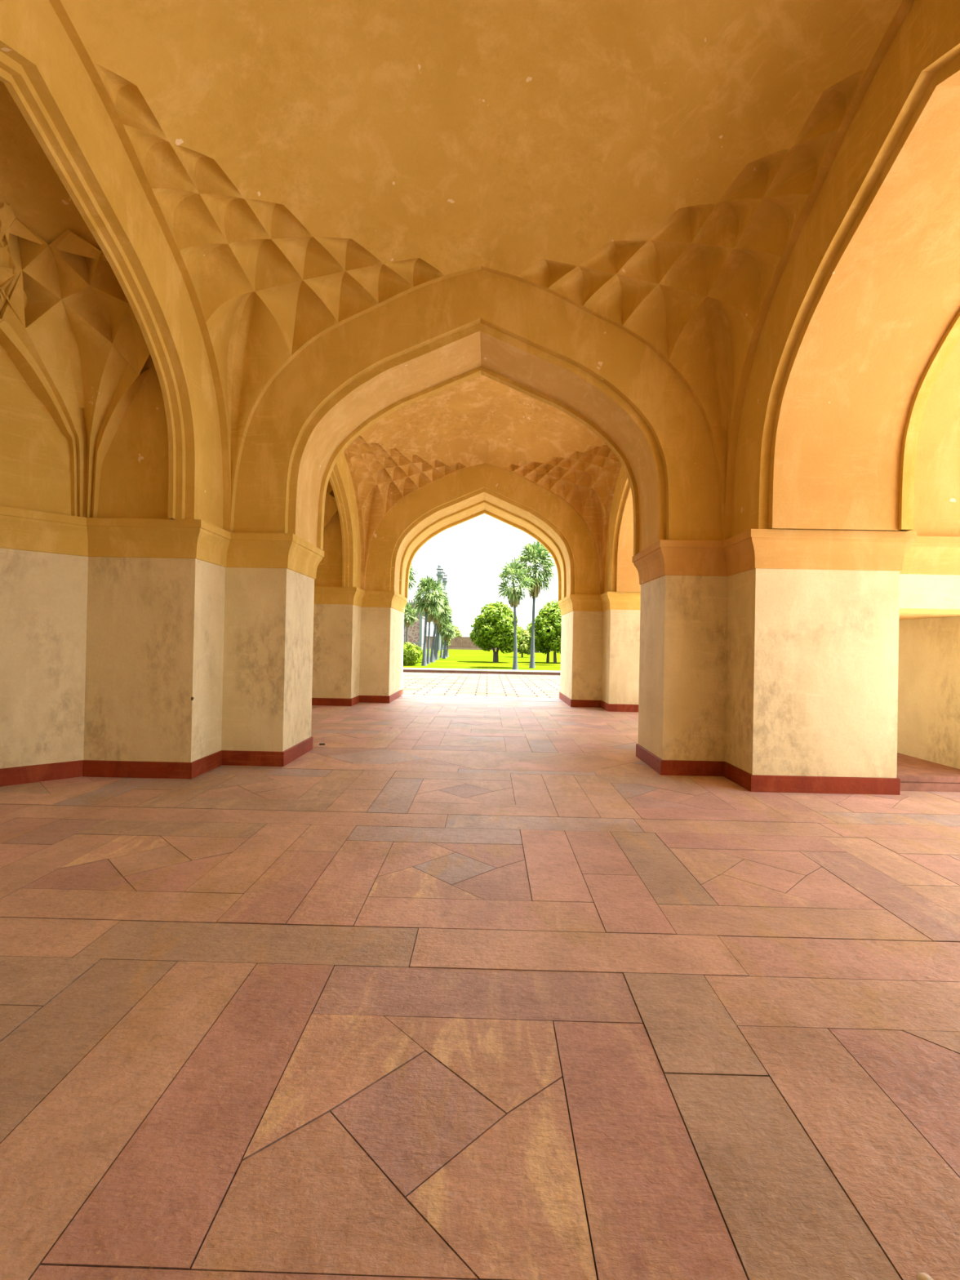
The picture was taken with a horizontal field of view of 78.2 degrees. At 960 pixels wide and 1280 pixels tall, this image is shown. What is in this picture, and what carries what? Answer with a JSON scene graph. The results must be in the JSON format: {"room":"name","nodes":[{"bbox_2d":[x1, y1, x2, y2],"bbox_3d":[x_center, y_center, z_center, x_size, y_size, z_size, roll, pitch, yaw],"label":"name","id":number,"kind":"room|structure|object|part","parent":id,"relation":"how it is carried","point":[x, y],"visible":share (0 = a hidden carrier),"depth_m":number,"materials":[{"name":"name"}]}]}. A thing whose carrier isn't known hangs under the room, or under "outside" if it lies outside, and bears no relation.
{"room":"arched arcade","nodes":[
{"label":"arched arcade","id":0,"kind":"room"},
{"bbox_2d":[0,80,157,517],"bbox_3d":[-4.311,-2.908,4.027,2.500,3.190,4.997,1,0,1],"label":"ceiling","id":1,"kind":"structure","parent":0,"point":[70,333],"depth_m":5.76,"materials":[{"name":"paint"}]},
{"bbox_2d":[0,0,360,588],"bbox_3d":[-4.252,-3.603,4.846,2.470,4.595,20.750,1,0,1],"label":"wall","id":2,"kind":"structure","parent":0,"point":[42,69],"depth_m":5.91,"materials":[{"name":"paint"}]},
{"bbox_2d":[0,547,404,768],"bbox_3d":[-4.647,0.065,4.756,4.585,2.753,24.310,1,0,1],"label":"wall","id":3,"kind":"structure","parent":0,"point":[102,658],"depth_m":6.33,"materials":[{"name":"beige paint"}]},
{"bbox_2d":[0,688,403,786],"bbox_3d":[-4.672,1.354,4.748,4.629,0.174,24.354,1,0,1],"label":"baseboard","id":4,"kind":"structure","parent":3,"relation":"attached to","point":[88,768],"depth_m":6.30,"materials":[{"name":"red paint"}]},
{"bbox_2d":[0,506,408,612],"bbox_3d":[-4.624,-1.114,4.764,4.785,0.402,24.510,1,0,1],"label":"trim","id":5,"kind":"structure","parent":3,"relation":"attached to","point":[20,529],"depth_m":6.31,"materials":[{"name":"paint"}]},
{"bbox_2d":[323,480,339,530],"bbox_3d":[-4.214,-2.857,11.412,2.500,3.190,4.997,1,0,1],"label":"ceiling","id":6,"kind":"structure","parent":0,"point":[331,512],"depth_m":13.44,"materials":[{"name":"paint"}]},
{"bbox_2d":[0,694,959,1279],"bbox_3d":[0.784,1.695,4.548,16.317,0.302,24.660,1,0,1],"label":"floor","id":7,"kind":"structure","parent":0,"point":[192,997],"depth_m":2.37,"materials":[{"name":"red stone"}]},
{"bbox_2d":[915,1272,933,1279],"bbox_3d":[1.060,1.521,1.401,0.040,0.018,0.038,1,0,1],"label":"chip","id":8,"kind":"object","parent":7,"relation":"on","point":[920,1276],"visible":1,"depth_m":1.40,"materials":[{"name":"beige stone"}]},
{"bbox_2d":[48,0,914,540],"bbox_3d":[-0.049,-3.278,3.974,5.990,4.095,6.120,1,0,1],"label":"ceiling","id":9,"kind":"structure","parent":0,"point":[656,169],"depth_m":5.61,"materials":[{"name":"paint"}]},
{"bbox_2d":[343,374,622,595],"bbox_3d":[0.049,-3.227,11.358,5.990,4.095,6.430,1,0,1],"label":"ceiling","id":10,"kind":"structure","parent":0,"point":[479,420],"depth_m":13.69,"materials":[{"name":"paint"}]},
{"bbox_2d":[364,463,640,601],"bbox_3d":[0.111,-3.447,15.719,8.800,4.595,2.310,1,0,1],"label":"wall","id":11,"kind":"structure","parent":0,"point":[464,495],"depth_m":14.59,"materials":[{"name":"paint"}]},
{"bbox_2d":[233,269,849,555],"bbox_3d":[0.004,-3.503,7.590,8.800,4.595,1.130,1,0,1],"label":"arch","id":12,"kind":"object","parent":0,"point":[429,340],"depth_m":7.05,"materials":[{"name":"paint"}]},
{"bbox_2d":[560,609,639,704],"bbox_3d":[4.890,0.319,15.192,5.215,2.753,3.185,1,0,1],"label":"wall","id":13,"kind":"structure","parent":0,"point":[600,651],"depth_m":14.49,"materials":[{"name":"beige paint"}]},
{"bbox_2d":[559,692,638,711],"bbox_3d":[4.854,1.608,15.184,5.237,0.174,3.229,1,0,1],"label":"baseboard","id":14,"kind":"structure","parent":13,"relation":"attached to","point":[572,703],"depth_m":14.47,"materials":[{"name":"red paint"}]},
{"bbox_2d":[557,591,640,615],"bbox_3d":[4.863,-0.861,15.201,5.315,0.402,3.385,1,0,1],"label":"trim","id":15,"kind":"structure","parent":13,"relation":"attached to","point":[606,601],"depth_m":14.41,"materials":[{"name":"paint"}]},
{"bbox_2d":[604,0,959,592],"bbox_3d":[3.745,-3.429,7.695,1.510,4.595,14.840,1,0,1],"label":"wall","id":16,"kind":"structure","parent":0,"point":[861,325],"depth_m":5.53,"materials":[{"name":"paint"}]},
{"bbox_2d":[638,568,959,777],"bbox_3d":[4.440,0.259,7.583,4.515,2.755,2.725,1,0,1],"label":"wall","id":17,"kind":"structure","parent":0,"point":[757,671],"depth_m":6.38,"materials":[{"name":"beige paint"}]},
{"bbox_2d":[635,743,900,795],"bbox_3d":[3.339,1.528,7.589,2.407,0.174,2.769,1,0,1],"label":"baseboard","id":18,"kind":"structure","parent":17,"relation":"attached to","point":[753,783],"depth_m":6.21,"materials":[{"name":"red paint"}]},
{"bbox_2d":[631,528,959,584],"bbox_3d":[4.413,-0.920,7.591,4.615,0.402,2.925,1,0,1],"label":"trim","id":19,"kind":"structure","parent":17,"relation":"attached to","point":[904,552],"depth_m":6.24,"materials":[{"name":"paint"}]},
{"bbox_2d":[896,752,959,791],"bbox_3d":[5.547,1.578,7.539,2.250,0.160,2.345,1,0,1],"label":"step","id":20,"kind":"structure","parent":17,"relation":"attached to","point":[914,774],"depth_m":6.43,"materials":[{"name":"red stone"}]},
{"bbox_2d":[898,608,959,619],"bbox_3d":[5.088,-0.316,7.578,1.000,0.070,2.243,1,0,1],"label":"lintel","id":21,"kind":"object","parent":17,"relation":"attached to","point":[904,613],"visible":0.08,"depth_m":6.46,"materials":[{"name":"paint"}]},
{"bbox_2d":[908,337,959,537],"bbox_3d":[5.579,-2.603,3.895,2.290,2.963,5.158,1,0,1],"label":"wall","id":22,"kind":"structure","parent":0,"point":[936,500],"depth_m":6.45,"materials":[{"name":"paint"}]},
{"label":"outside","id":23,"kind":"structure","parent":0,"visible":0},
{"bbox_2d":[402,648,560,671],"bbox_3d":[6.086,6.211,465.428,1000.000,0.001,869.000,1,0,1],"label":"lawn","id":24,"kind":"structure","parent":23,"point":[457,659],"depth_m":100.72,"materials":[{"name":"green plant"}]},
{"bbox_2d":[403,648,414,666],"bbox_3d":[-9.610,2.322,76.305,2.274,2.314,2.045,1,0,1],"label":"shrub","id":25,"kind":"object","parent":24,"relation":"on","point":[408,658],"visible":0.65,"depth_m":75.80,"materials":[{"name":"green plant"}]},
{"bbox_2d":[404,602,418,644],"bbox_3d":[-16.141,-2.562,132.112,5.106,12.254,5.252,1,0,1],"label":"fan palm","id":26,"kind":"object","parent":24,"relation":"on","point":[408,610],"visible":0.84,"depth_m":131.84,"materials":[{"name":"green plant"}]},
{"bbox_3d":[-16.222,-5.649,132.133,5.123,6.086,4.729,1,0,-38],"label":"crown","id":27,"kind":"part","parent":26,"relation":"part of","materials":[{"name":"green plant"}]},
{"bbox_2d":[403,642,422,657],"bbox_3d":[-10.086,1.870,86.561,3.673,3.223,3.005,1,0,1],"label":"shrub","id":28,"kind":"object","parent":24,"relation":"on","point":[408,645],"visible":0.25,"depth_m":86.06,"materials":[{"name":"green plant"}]},
{"bbox_2d":[403,599,425,649],"bbox_3d":[-33.203,-5.728,228.433,23.500,19.200,16.540,1,0,1],"label":"building","id":29,"kind":"structure","parent":24,"relation":"on","point":[415,633],"depth_m":220.35,"materials":[{"name":"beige stone"}]},
{"bbox_2d":[408,563,420,595],"bbox_3d":[-9.593,-3.584,72.042,4.246,13.752,4.221,1,0,32],"label":"fan palm","id":30,"kind":"object","parent":24,"relation":"on","point":[411,576],"visible":0.12,"depth_m":72.21,"materials":[{"name":"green plant"}]},
{"bbox_2d":[408,647,420,665],"bbox_3d":[-9.116,2.263,79.236,2.520,2.560,2.258,1,0,1],"label":"shrub","id":31,"kind":"object","parent":24,"relation":"on","point":[415,653],"visible":0.44,"depth_m":78.68,"materials":[{"name":"green plant"}]},
{"bbox_2d":[410,573,446,666],"bbox_3d":[-6.856,-2.661,77.170,5.042,12.082,4.912,1,0,1],"label":"fan palm","id":32,"kind":"object","parent":24,"relation":"on","point":[428,584],"visible":0.99,"depth_m":76.82,"materials":[{"name":"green plant"}]},
{"bbox_3d":[-6.798,-5.661,77.190,5.042,6.079,4.912,1,0,1],"label":"crown","id":33,"kind":"part","parent":32,"relation":"part of","materials":[{"name":"green plant"}]},
{"bbox_2d":[419,591,444,663],"bbox_3d":[-7.240,-2.042,84.547,4.280,10.928,4.000,1,0,1],"label":"fan palm","id":34,"kind":"object","parent":24,"relation":"on","point":[430,616],"visible":0.37,"depth_m":84.39,"materials":[{"name":"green plant"}]},
{"bbox_3d":[-7.181,-5.091,84.567,4.280,4.829,4.000,1,0,1],"label":"crown","id":35,"kind":"part","parent":34,"relation":"part of","materials":[{"name":"green plant"}]},
{"bbox_2d":[435,559,444,650],"bbox_3d":[-16.522,-14.427,240.344,3.800,37.400,3.800,1,0,1],"label":"minaret","id":36,"kind":"object","parent":24,"relation":"on","point":[440,574],"visible":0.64,"depth_m":239.42,"materials":[{"name":"white stone"}]},
{"bbox_2d":[431,622,450,659],"bbox_3d":[-7.104,-1.169,106.676,3.951,9.485,4.168,1,0,1],"label":"fan palm","id":37,"kind":"object","parent":24,"relation":"on","point":[443,624],"visible":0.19,"depth_m":106.40,"materials":[{"name":"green plant"}]},
{"bbox_3d":[-7.060,-3.439,106.691,3.951,4.945,4.168,1,0,1],"label":"crown","id":38,"kind":"part","parent":37,"relation":"part of","materials":[{"name":"green plant"}]},
{"bbox_2d":[430,590,453,662],"bbox_3d":[-6.400,-2.121,91.653,4.766,11.219,4.623,1,0,1],"label":"fan palm","id":39,"kind":"object","parent":24,"relation":"on","point":[446,602],"visible":0.54,"depth_m":91.30,"materials":[{"name":"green plant"}]},
{"bbox_3d":[-6.342,-5.101,91.673,4.766,5.259,4.623,1,0,1],"label":"crown","id":40,"kind":"part","parent":39,"relation":"part of","materials":[{"name":"green plant"}]},
{"bbox_2d":[433,601,454,661],"bbox_3d":[-6.304,-1.717,99.271,4.428,10.517,4.249,1,0,1],"label":"fan palm","id":41,"kind":"object","parent":24,"relation":"on","point":[441,622],"visible":0.3,"depth_m":98.84,"materials":[{"name":"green plant"}]},
{"bbox_3d":[-6.249,-4.538,99.290,4.428,4.874,4.249,1,0,1],"label":"crown","id":42,"kind":"part","parent":41,"relation":"part of","materials":[{"name":"green plant"}]},
{"bbox_2d":[440,627,448,657],"bbox_3d":[-7.658,-0.751,120.583,3.723,8.809,3.793,1,0,1],"label":"fan palm","id":43,"kind":"object","parent":24,"relation":"on","point":[441,651],"visible":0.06,"depth_m":120.42,"materials":[{"name":"grey plant"}]},
{"bbox_2d":[442,568,448,649],"bbox_3d":[-16.082,-14.272,262.340,3.800,37.400,3.800,1,0,1],"label":"minaret","id":44,"kind":"object","parent":24,"relation":"on","point":[445,580],"visible":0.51,"depth_m":261.42,"materials":[{"name":"white stone"}]},
{"bbox_2d":[440,638,450,648],"bbox_3d":[-10.906,0.882,185.126,3.529,6.281,4.009,1,0,1],"label":"sapling","id":45,"kind":"object","parent":24,"relation":"on","point":[449,643],"visible":0.25,"depth_m":185.08,"materials":[{"name":"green plant"}]},
{"bbox_2d":[439,619,456,658],"bbox_3d":[-6.311,-0.435,114.176,3.866,8.147,4.204,1,0,1],"label":"fan palm","id":46,"kind":"object","parent":24,"relation":"on","point":[449,633],"visible":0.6,"depth_m":113.73,"materials":[{"name":"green plant"}]},
{"bbox_3d":[-6.279,-2.088,114.187,3.866,4.840,4.204,1,0,1],"label":"crown","id":47,"kind":"part","parent":46,"relation":"part of","materials":[{"name":"green plant"}]},
{"bbox_2d":[440,623,456,657],"bbox_3d":[-6.846,-0.077,128.175,3.706,7.594,3.739,1,0,1],"label":"fan palm","id":48,"kind":"object","parent":24,"relation":"on","point":[449,637],"visible":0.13,"depth_m":127.87,"materials":[{"name":"grey plant"}]},
{"bbox_2d":[426,635,479,649],"bbox_3d":[-18.046,1.386,298.962,36.000,6.500,5.400,1,0,1],"label":"wall","id":49,"kind":"structure","parent":24,"relation":"on","point":[457,642],"depth_m":300.08,"materials":[{"name":"brown stone"}]},
{"bbox_2d":[453,625,462,636],"bbox_3d":[-16.936,-2.431,326.007,14.922,14.536,16.125,1,0,1],"label":"tree","id":50,"kind":"object","parent":24,"relation":"on","point":[458,633],"visible":0.16,"depth_m":322.97,"materials":[{"name":"green plant"}]},
{"bbox_2d":[402,667,560,675],"bbox_3d":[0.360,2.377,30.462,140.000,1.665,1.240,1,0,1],"label":"kerb","id":51,"kind":"object","parent":24,"relation":"on","point":[404,669],"visible":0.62,"depth_m":29.89,"materials":[{"name":"stone"}]},
{"bbox_2d":[469,600,521,662],"bbox_3d":[2.649,-1.426,98.151,8.726,10.296,8.385,1,0,1],"label":"tree","id":52,"kind":"object","parent":24,"relation":"on","point":[494,626],"visible":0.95,"depth_m":95.96,"materials":[{"name":"green plant"}]},
{"bbox_2d":[495,555,536,670],"bbox_3d":[4.197,-3.305,70.599,5.213,13.712,5.045,1,0,1],"label":"fan palm","id":53,"kind":"object","parent":24,"relation":"on","point":[513,595],"visible":1,"depth_m":70.14,"materials":[{"name":"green plant"}]},
{"bbox_3d":[4.269,-7.049,70.624,5.213,6.221,5.045,1,0,1],"label":"crown","id":54,"kind":"part","parent":53,"relation":"part of","materials":[{"name":"green plant"}]},
{"bbox_2d":[512,628,531,657],"bbox_3d":[9.993,0.669,139.944,6.122,6.909,6.396,1,0,1],"label":"tree","id":55,"kind":"object","parent":24,"relation":"on","point":[524,646],"visible":0.54,"depth_m":138.38,"materials":[{"name":"green plant"}]},
{"bbox_2d":[511,540,556,668],"bbox_3d":[6.970,-4.670,76.322,6.443,16.624,6.482,1,0,1],"label":"fan palm","id":56,"kind":"object","parent":24,"relation":"on","point":[536,553],"visible":0.81,"depth_m":75.87,"materials":[{"name":"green plant"}]},
{"bbox_3d":[7.059,-9.287,76.352,6.443,7.389,6.482,1,0,1],"label":"crown","id":57,"kind":"part","parent":56,"relation":"part of","materials":[{"name":"green plant"}]},
{"bbox_2d":[528,600,561,662],"bbox_3d":[12.793,-1.518,100.762,9.196,10.901,8.624,1,0,1],"label":"tree","id":58,"kind":"object","parent":24,"relation":"on","point":[548,624],"visible":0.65,"depth_m":98.76,"materials":[{"name":"green plant"}]},
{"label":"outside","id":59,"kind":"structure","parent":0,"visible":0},
{"bbox_2d":[402,671,559,697],"bbox_3d":[0.026,1.536,4.210,140.000,0.003,51.360,1,0,1],"label":"paving","id":60,"kind":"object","parent":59,"point":[447,684],"visible":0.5,"depth_m":21.62,"materials":[{"name":"white stone"}]}
]}

